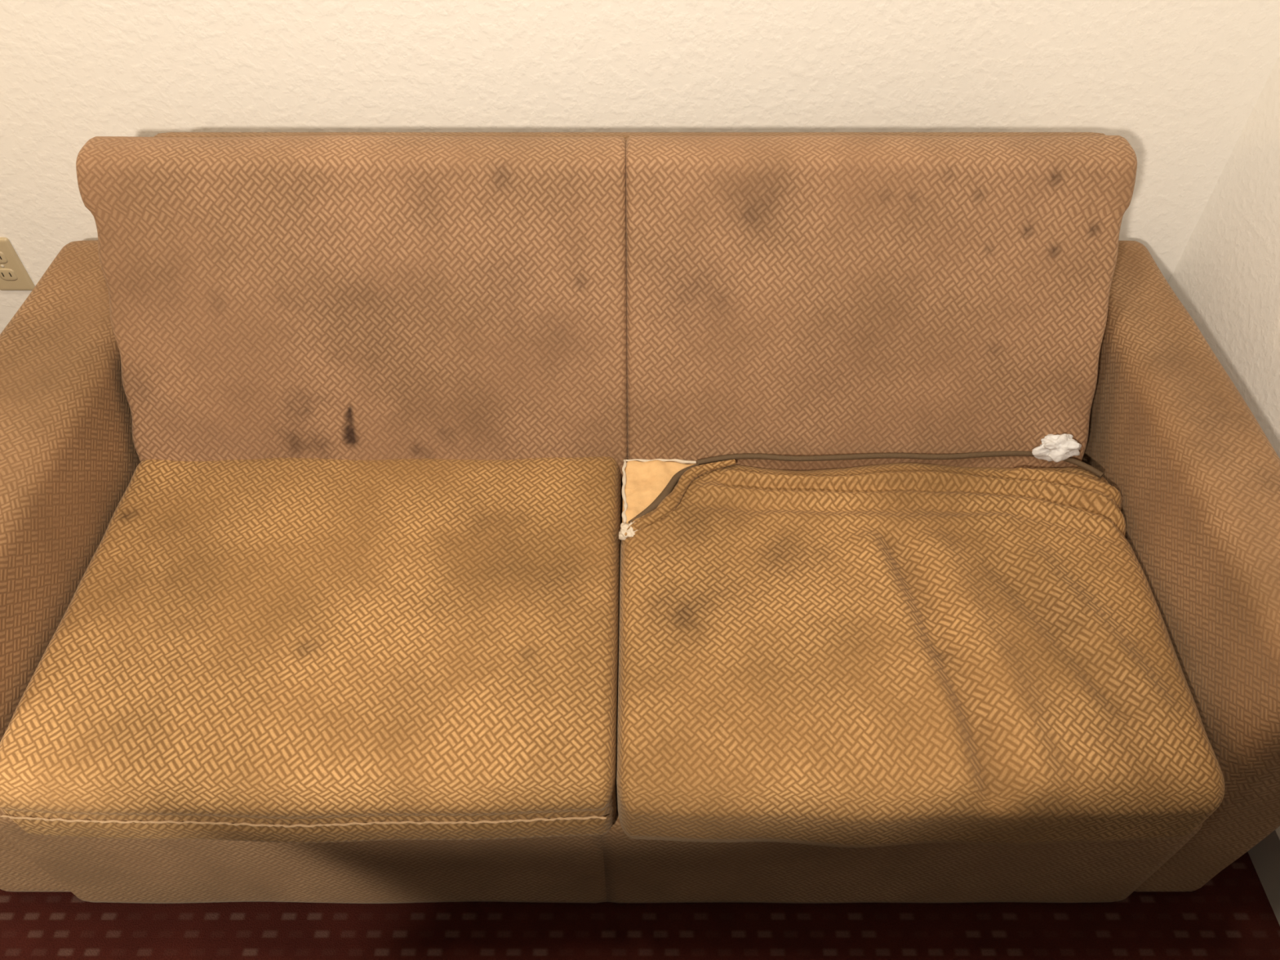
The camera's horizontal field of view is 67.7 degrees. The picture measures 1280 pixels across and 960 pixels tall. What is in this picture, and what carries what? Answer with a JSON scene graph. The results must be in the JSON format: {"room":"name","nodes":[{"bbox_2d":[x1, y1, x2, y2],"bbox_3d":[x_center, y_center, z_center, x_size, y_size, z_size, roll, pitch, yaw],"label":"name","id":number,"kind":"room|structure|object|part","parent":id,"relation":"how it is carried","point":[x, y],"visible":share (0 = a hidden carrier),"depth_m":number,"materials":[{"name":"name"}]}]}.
{"room":"hotel room","nodes":[
{"label":"hotel room","id":0,"kind":"room"},
{"bbox_2d":[0,0,1279,333],"bbox_3d":[-1.050,-0.936,1.272,4.300,2.500,0.100,0,47,0],"label":"wall","id":1,"kind":"structure","parent":0,"point":[1181,81],"depth_m":1.51,"materials":[{"name":"white paint"}]},
{"bbox_2d":[0,237,35,290],"bbox_3d":[-1.184,-0.399,1.774,0.070,0.116,0.010,0,47,0],"label":"wall outlet","id":2,"kind":"object","parent":1,"relation":"attached to","point":[14,276],"visible":0.98,"depth_m":1.78,"materials":[{"name":"plastic"}]},
{"bbox_2d":[0,251,8,263],"bbox_3d":[-1.184,-0.410,1.758,0.032,0.028,0.004,0,47,0],"label":"socket","id":3,"kind":"object","parent":2,"relation":"attached to","point":[3,255],"depth_m":1.76,"materials":[{"name":"plastic"}]},
{"bbox_2d":[0,268,17,280],"bbox_3d":[-1.184,-0.385,1.786,0.032,0.028,0.004,0,47,0],"label":"socket","id":4,"kind":"object","parent":2,"relation":"attached to","point":[6,274],"depth_m":1.78,"materials":[{"name":"plastic"}]},
{"bbox_2d":[0,851,1279,959],"bbox_3d":[-1.050,1.583,0.683,4.300,0.050,4.600,0,47,0],"label":"floor","id":5,"kind":"structure","parent":0,"point":[1232,916],"depth_m":1.47,"materials":[{"name":"carpet"}]},
{"bbox_2d":[0,132,1279,903],"bbox_3d":[-0.062,0.041,1.470,1.918,0.872,0.971,0,47,0],"label":"sofa","id":6,"kind":"object","parent":5,"relation":"on","point":[385,517],"visible":1,"depth_m":1.36,"materials":[{"name":"fabric"}]},
{"bbox_3d":[-0.916,0.108,1.583,0.209,0.614,0.916,0,47,0],"label":"arm","id":7,"kind":"part","parent":6,"relation":"part of","materials":[{"name":"fabric"}]},
{"bbox_2d":[0,456,622,843],"bbox_3d":[-0.423,0.209,1.389,0.786,0.152,0.594,0,47,0],"label":"seat cushion","id":8,"kind":"object","parent":6,"relation":"on","point":[270,649],"depth_m":1.27,"materials":[{"name":"fabric"}]},
{"bbox_2d":[75,134,627,479],"bbox_3d":[-0.417,-0.250,1.470,0.795,0.478,0.263,0,47,0],"label":"cushion","id":9,"kind":"object","parent":6,"relation":"on","point":[277,301],"depth_m":1.41,"materials":[{"name":"fabric"}]},
{"bbox_3d":[-0.013,-0.157,1.658,1.443,0.852,0.220,0,47,0],"label":"frame","id":10,"kind":"part","parent":6,"relation":"part of","materials":[{"name":"fabric"}]},
{"bbox_2d":[626,134,1137,471],"bbox_3d":[0.349,-0.250,1.470,0.740,0.478,0.264,0,47,0],"label":"cushion","id":11,"kind":"object","parent":6,"relation":"on","point":[794,302],"depth_m":1.41,"materials":[{"name":"fabric"}]},
{"bbox_2d":[616,462,1225,848],"bbox_3d":[0.360,0.219,1.384,0.779,0.182,0.593,0,47,0],"label":"seat cushion","id":12,"kind":"object","parent":6,"relation":"on","point":[854,655],"depth_m":1.26,"materials":[{"name":"fabric"}]},
{"bbox_3d":[0.819,0.109,1.584,0.157,0.612,0.916,0,47,0],"label":"arm","id":13,"kind":"part","parent":6,"relation":"part of","materials":[{"name":"fabric"}]},
{"bbox_2d":[1168,55,1279,458],"bbox_3d":[1.050,0.755,-0.288,0.100,2.500,4.500,0,47,0],"label":"wall","id":14,"kind":"structure","parent":0,"point":[1226,276],"depth_m":1.57,"materials":[{"name":"white paint"}]},
{"bbox_2d":[1248,826,1279,925],"bbox_3d":[0.994,1.576,0.593,0.012,0.090,4.488,0,47,0],"label":"baseboard","id":15,"kind":"structure","parent":14,"relation":"attached to","point":[1264,856],"depth_m":1.50,"materials":[{"name":"paint"}]}
]}

